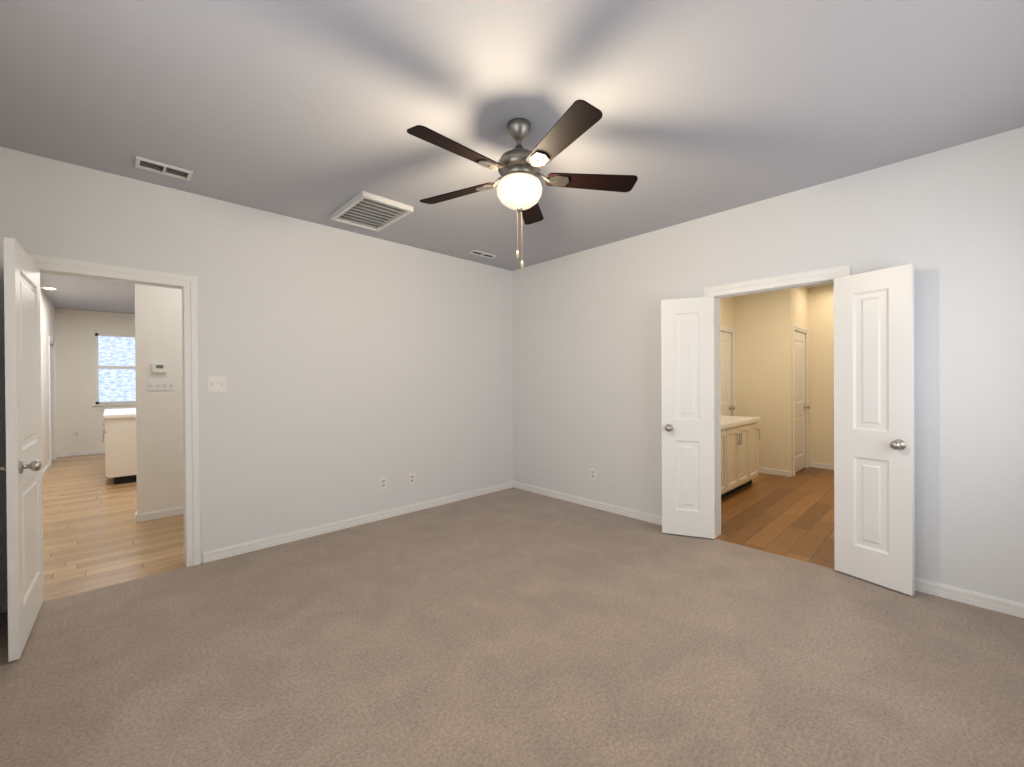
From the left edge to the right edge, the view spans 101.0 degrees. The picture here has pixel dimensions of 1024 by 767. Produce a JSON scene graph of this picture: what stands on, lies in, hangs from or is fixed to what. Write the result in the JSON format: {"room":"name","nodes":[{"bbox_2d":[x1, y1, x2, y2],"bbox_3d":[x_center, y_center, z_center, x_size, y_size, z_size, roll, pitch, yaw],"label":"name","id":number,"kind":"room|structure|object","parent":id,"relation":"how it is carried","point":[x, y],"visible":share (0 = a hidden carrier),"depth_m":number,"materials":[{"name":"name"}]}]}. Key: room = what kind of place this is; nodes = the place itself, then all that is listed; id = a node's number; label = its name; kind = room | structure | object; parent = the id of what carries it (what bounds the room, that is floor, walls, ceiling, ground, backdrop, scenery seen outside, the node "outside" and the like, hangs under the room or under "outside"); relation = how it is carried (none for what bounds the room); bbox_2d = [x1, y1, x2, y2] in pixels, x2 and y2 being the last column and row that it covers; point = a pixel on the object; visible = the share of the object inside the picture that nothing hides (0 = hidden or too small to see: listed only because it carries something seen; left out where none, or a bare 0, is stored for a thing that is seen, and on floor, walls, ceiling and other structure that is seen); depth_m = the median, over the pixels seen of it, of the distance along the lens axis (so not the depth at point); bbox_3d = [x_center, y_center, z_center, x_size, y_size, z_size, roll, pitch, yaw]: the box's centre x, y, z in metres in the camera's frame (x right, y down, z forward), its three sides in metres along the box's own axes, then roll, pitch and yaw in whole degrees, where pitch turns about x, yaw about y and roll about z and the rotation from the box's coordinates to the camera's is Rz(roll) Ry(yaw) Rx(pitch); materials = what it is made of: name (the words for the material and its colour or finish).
{"room":"empty bedroom","nodes":[
{"label":"empty bedroom","id":0,"kind":"room"},
{"bbox_2d":[40,288,54,470],"bbox_3d":[-5.911,-0.018,5.084,0.140,2.740,7.525,-1,0,-44],"label":"wall","id":1,"kind":"structure","parent":0,"point":[47,313],"depth_m":6.29,"materials":[{"name":"white paint"}]},
{"bbox_2d":[42,462,50,477],"bbox_3d":[-5.417,1.312,4.662,0.013,0.078,6.195,-1,0,-44],"label":"baseboard","id":2,"kind":"structure","parent":1,"relation":"attached to","point":[48,466],"depth_m":6.44,"materials":[{"name":"white wood"}]},
{"bbox_2d":[48,336,56,461],"bbox_3d":[-7.931,0.290,7.209,0.136,2.130,0.960,-1,0,-44],"label":"door frame","id":3,"kind":"structure","parent":1,"relation":"attached to","point":[52,397],"depth_m":7.52,"materials":[{"name":"white wood"}]},
{"bbox_2d":[55,308,134,452],"bbox_3d":[-7.002,-0.029,9.156,3.930,2.740,0.120,-1,0,-44],"label":"wall","id":4,"kind":"structure","parent":0,"point":[76,331],"depth_m":7.97,"materials":[{"name":"white paint"}]},
{"bbox_2d":[74,431,78,436],"bbox_3d":[-8.188,0.953,7.938,0.072,0.116,0.008,-1,0,-44],"label":"outlet","id":5,"kind":"object","parent":4,"relation":"attached to","point":[76,433],"visible":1,"depth_m":7.94,"materials":[{"name":"white plastic"}]},
{"bbox_2d":[57,449,104,456],"bbox_3d":[-6.948,1.301,9.113,3.930,0.078,0.013,-1,0,-44],"label":"baseboard","id":6,"kind":"structure","parent":4,"relation":"attached to","point":[75,453],"depth_m":7.97,"materials":[{"name":"white wood"}]},
{"bbox_2d":[92,333,135,409],"bbox_3d":[-7.673,-0.237,8.480,1.090,1.470,0.145,-1,0,-44],"label":"window","id":7,"kind":"structure","parent":4,"relation":"in","point":[115,379],"depth_m":8.37,"materials":[{"name":"white"}]},
{"bbox_2d":[42,453,185,601],"bbox_3d":[-4.444,1.387,6.394,4.050,0.100,7.645,-1,0,-44],"label":"floor","id":8,"kind":"structure","parent":0,"point":[96,535],"depth_m":3.77,"materials":[{"name":"brown wood"}]},
{"bbox_2d":[102,416,136,483],"bbox_3d":[-5.316,0.899,6.007,0.678,0.890,0.635,-1,0,-44],"label":"base cabinet","id":9,"kind":"object","parent":8,"relation":"on","point":[119,431],"depth_m":5.65,"materials":[{"name":"white wood"}]},
{"bbox_2d":[103,408,135,419],"bbox_3d":[-5.742,0.435,6.455,0.710,0.040,1.930,-1,0,-44],"label":"countertop","id":10,"kind":"structure","parent":9,"relation":"on","point":[110,414],"depth_m":5.86,"materials":[{"name":"white stone"}]},
{"bbox_2d":[135,284,183,513],"bbox_3d":[-2.590,-0.039,5.176,3.020,2.740,0.120,-1,0,-44],"label":"wall","id":11,"kind":"structure","parent":0,"point":[159,414],"depth_m":4.21,"materials":[{"name":"white paint"}]},
{"bbox_2d":[135,506,183,521],"bbox_3d":[-2.540,1.292,5.129,3.033,0.078,0.013,-1,0,-44],"label":"baseboard","id":12,"kind":"structure","parent":11,"relation":"attached to","point":[151,515],"depth_m":4.20,"materials":[{"name":"white wood"}]},
{"bbox_2d":[152,363,166,372],"bbox_3d":[-3.507,-0.154,4.202,0.116,0.096,0.028,-1,0,-44],"label":"thermostat","id":13,"kind":"object","parent":11,"relation":"attached to","point":[159,367],"visible":0.98,"depth_m":4.19,"materials":[{"name":"white plastic"}]},
{"bbox_2d":[147,379,174,390],"bbox_3d":[-3.502,0.016,4.214,0.208,0.112,0.016,-1,0,-44],"label":"light switch","id":14,"kind":"object","parent":11,"relation":"attached to","point":[160,384],"visible":1,"depth_m":4.21,"materials":[{"name":"white plastic"}]},
{"bbox_2d":[0,147,512,598],"bbox_3d":[-1.554,-0.040,3.953,4.436,2.740,0.120,-1,0,-44],"label":"wall","id":15,"kind":"structure","parent":0,"point":[353,367],"depth_m":3.63,"materials":[{"name":"white paint"}]},
{"bbox_2d":[0,597,7,612],"bbox_3d":[-1.475,1.304,0.862,0.030,0.078,4.465,-1,0,-44],"label":"baseboard","id":16,"kind":"structure","parent":15,"relation":"attached to","point":[3,602],"depth_m":2.49,"materials":[{"name":"white"}]},
{"bbox_2d":[28,254,199,566],"bbox_3d":[-2.691,0.307,2.870,0.781,2.070,0.124,-1,0,-44],"label":"door jamb","id":17,"kind":"structure","parent":15,"relation":"in","point":[100,277],"depth_m":3.11,"materials":[{"name":"white wood"}]},
{"bbox_2d":[0,237,43,661],"bbox_3d":[-2.658,0.317,2.299,0.179,2.030,0.750,-1,0,-44],"label":"hall door","id":18,"kind":"structure","parent":17,"relation":"attached to","point":[22,468],"depth_m":2.16,"materials":[{"name":"painted wood"},{"name":"brushed nickel"}]},
{"bbox_2d":[207,376,225,391],"bbox_3d":[-2.239,0.004,3.207,0.118,0.118,0.016,-1,0,-44],"label":"bedroom light switch","id":19,"kind":"object","parent":15,"relation":"attached to","point":[216,383],"visible":1,"depth_m":3.21,"materials":[{"name":"white plastic"}]},
{"bbox_2d":[203,481,511,562],"bbox_3d":[-1.140,1.287,4.252,3.205,0.078,0.013,-1,0,-44],"label":"baseboard","id":20,"kind":"structure","parent":15,"relation":"attached to","point":[229,551],"depth_m":3.83,"materials":[{"name":"white wood"}]},
{"bbox_2d":[380,477,386,489],"bbox_3d":[-1.261,0.978,4.141,0.072,0.116,0.008,-1,0,-44],"label":"outlet","id":21,"kind":"object","parent":15,"relation":"attached to","point":[383,482],"visible":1,"depth_m":4.14,"materials":[{"name":"white plastic"}]},
{"bbox_2d":[409,473,414,484],"bbox_3d":[-1.032,0.983,4.359,0.072,0.116,0.008,-1,0,-44],"label":"outlet","id":22,"kind":"object","parent":15,"relation":"attached to","point":[411,478],"visible":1,"depth_m":4.35,"materials":[{"name":"white plastic"}]},
{"bbox_2d":[0,487,1023,766],"bbox_3d":[0.033,1.378,2.213,4.316,0.100,4.585,-1,0,-44],"label":"floor","id":23,"kind":"structure","parent":0,"point":[512,627],"depth_m":2.03,"materials":[{"name":"beige carpet"}]},
{"bbox_2d":[0,0,1023,313],"bbox_3d":[-1.179,-1.473,6.339,8.750,0.100,12.230,-1,0,-44],"label":"ceiling","id":24,"kind":"structure","parent":0,"point":[310,110],"depth_m":2.09,"materials":[{"name":"grey paint"}]},
{"bbox_2d":[41,287,58,289],"bbox_3d":[-6.736,-1.383,6.154,0.176,0.007,0.176,-1,0,-44],"label":"recessed light","id":25,"kind":"object","parent":24,"relation":"in","point":[49,288],"visible":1,"depth_m":6.15,"materials":[{"name":"white"}]},
{"bbox_2d":[135,156,192,180],"bbox_3d":[-2.259,-1.393,2.745,0.280,0.013,0.150,-1,0,-44],"label":"ceiling vent","id":26,"kind":"object","parent":24,"relation":"in","point":[160,168],"visible":1,"depth_m":2.74,"materials":[{"name":"white metal"}]},
{"bbox_2d":[331,191,413,231],"bbox_3d":[-1.152,-1.390,3.453,0.420,0.038,0.620,-1,0,-44],"label":"ceiling vent","id":27,"kind":"object","parent":24,"relation":"in","point":[369,211],"visible":1,"depth_m":3.43,"materials":[{"name":"white metal"}]},
{"bbox_2d":[468,250,496,258],"bbox_3d":[-0.320,-1.413,4.624,0.310,0.013,0.110,-1,0,-44],"label":"ceiling vent","id":28,"kind":"object","parent":24,"relation":"in","point":[482,254],"visible":1,"depth_m":4.61,"materials":[{"name":"white metal"}]},
{"bbox_2d":[407,100,637,268],"bbox_3d":[0.005,-1.020,2.274,1.225,0.784,1.284,-1,0,-44],"label":"ceiling fan","id":29,"kind":"object","parent":24,"relation":"hanging from","point":[517,184],"visible":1,"depth_m":2.22,"materials":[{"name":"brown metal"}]},
{"bbox_2d":[720,297,733,415],"bbox_3d":[2.263,-0.070,5.409,3.104,2.740,0.120,-1,0,-44],"label":"wall","id":30,"kind":"structure","parent":0,"point":[727,312],"depth_m":6.20,"materials":[{"name":"beige paint"}]},
{"bbox_2d":[720,331,734,415],"bbox_3d":[3.040,0.265,6.105,0.644,2.030,0.179,-1,0,-44],"label":"door","id":31,"kind":"structure","parent":30,"relation":"in","point":[726,371],"depth_m":6.17,"materials":[{"name":"white wood"}]},
{"bbox_2d":[720,326,734,415],"bbox_3d":[3.067,0.237,6.079,0.780,2.110,0.016,-1,0,-44],"label":"door frame","id":32,"kind":"structure","parent":30,"relation":"attached to","point":[727,329],"depth_m":6.31,"materials":[{"name":"white wood"}]},
{"bbox_2d":[734,288,792,476],"bbox_3d":[3.639,-0.082,6.128,0.120,2.740,0.734,-1,0,-44],"label":"wall","id":33,"kind":"structure","parent":0,"point":[763,324],"depth_m":6.03,"materials":[{"name":"beige paint"}]},
{"bbox_2d":[759,467,790,476],"bbox_3d":[3.598,1.250,6.088,0.013,0.078,0.734,-1,0,-44],"label":"baseboard","id":34,"kind":"structure","parent":33,"relation":"attached to","point":[788,473],"depth_m":5.96,"materials":[{"name":"white wood"}]},
{"bbox_2d":[512,127,1023,602],"bbox_3d":[1.631,-0.059,3.735,0.120,2.740,4.585,-1,0,-44],"label":"wall","id":35,"kind":"structure","parent":0,"point":[948,223],"depth_m":2.83,"materials":[{"name":"white paint"}]},
{"bbox_2d":[512,481,661,524],"bbox_3d":[0.838,1.274,4.488,0.013,0.078,2.347,-1,0,-44],"label":"baseboard","id":36,"kind":"structure","parent":35,"relation":"attached to","point":[643,516],"depth_m":4.46,"materials":[{"name":"white wood"}]},
{"bbox_2d":[590,468,595,479],"bbox_3d":[0.855,0.959,4.469,0.008,0.116,0.072,-1,0,-44],"label":"outlet","id":37,"kind":"object","parent":35,"relation":"attached to","point":[592,474],"visible":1,"depth_m":4.47,"materials":[{"name":"white plastic"}]},
{"bbox_2d":[704,265,849,537],"bbox_3d":[2.040,0.276,3.309,0.124,2.070,0.871,-1,0,-44],"label":"door jamb","id":38,"kind":"structure","parent":35,"relation":"in","point":[717,432],"depth_m":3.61,"materials":[{"name":"white wood"}]},
{"bbox_2d":[661,296,714,538],"bbox_3d":[1.488,0.286,3.605,0.251,2.030,0.393,-1,0,-44],"label":"door","id":39,"kind":"structure","parent":38,"relation":"attached to","point":[687,387],"depth_m":3.60,"materials":[{"name":"painted wood"},{"name":"brushed nickel"}]},
{"bbox_2d":[833,264,914,595],"bbox_3d":[2.337,0.284,2.751,0.198,2.030,0.412,-1,0,-44],"label":"door","id":40,"kind":"structure","parent":38,"relation":"attached to","point":[874,534],"depth_m":2.74,"materials":[{"name":"painted wood"},{"name":"brushed nickel"}]},
{"bbox_2d":[915,578,1023,617],"bbox_3d":[2.709,1.271,2.520,0.013,0.078,1.042,-1,0,-44],"label":"baseboard","id":41,"kind":"structure","parent":35,"relation":"attached to","point":[1005,606],"depth_m":2.50,"materials":[{"name":"white"}]},
{"bbox_2d":[715,467,833,568],"bbox_3d":[3.280,1.346,4.980,4.204,0.100,2.140,-1,0,-44],"label":"floor","id":42,"kind":"structure","parent":0,"point":[790,517],"depth_m":4.15,"materials":[{"name":"brown wood"}]},
{"bbox_2d":[721,419,759,498],"bbox_3d":[2.304,0.892,4.951,1.850,0.820,0.591,-1,0,-44],"label":"bathroom vanity","id":43,"kind":"object","parent":42,"relation":"on","point":[740,436],"depth_m":4.90,"materials":[{"name":"white wood"}]},
{"bbox_2d":[721,415,756,426],"bbox_3d":[2.289,0.461,4.948,1.870,0.042,0.576,-1,0,-44],"label":"countertop","id":44,"kind":"structure","parent":43,"relation":"on","point":[726,421],"depth_m":5.11,"materials":[{"name":"white stone"}]},
{"bbox_2d":[793,287,807,467],"bbox_3d":[4.249,-0.086,6.284,0.980,2.740,0.120,-1,0,-44],"label":"wall","id":45,"kind":"structure","parent":0,"point":[800,306],"depth_m":6.25,"materials":[{"name":"beige paint"}]},
{"bbox_2d":[793,324,808,475],"bbox_3d":[4.222,0.230,6.164,0.830,2.110,0.016,-1,0,-44],"label":"trim","id":46,"kind":"structure","parent":45,"relation":"attached to","point":[799,328],"depth_m":6.40,"materials":[{"name":"white wood"}]},
{"bbox_2d":[795,331,809,472],"bbox_3d":[4.194,0.258,6.190,0.694,2.030,0.179,-1,0,-44],"label":"closet door","id":47,"kind":"structure","parent":45,"relation":"in","point":[800,450],"depth_m":6.21,"materials":[{"name":"white wood"}]},
{"bbox_2d":[808,285,833,463],"bbox_3d":[5.004,-0.090,6.115,0.120,2.740,1.166,-1,0,-44],"label":"wall","id":48,"kind":"structure","parent":0,"point":[821,366],"depth_m":6.38,"materials":[{"name":"beige paint"}]},
{"bbox_2d":[809,462,833,469],"bbox_3d":[4.953,1.242,6.085,0.013,0.078,1.136,-1,0,-44],"label":"baseboard","id":49,"kind":"structure","parent":48,"relation":"attached to","point":[811,464],"depth_m":6.37,"materials":[{"name":"white wood"}]}
]}

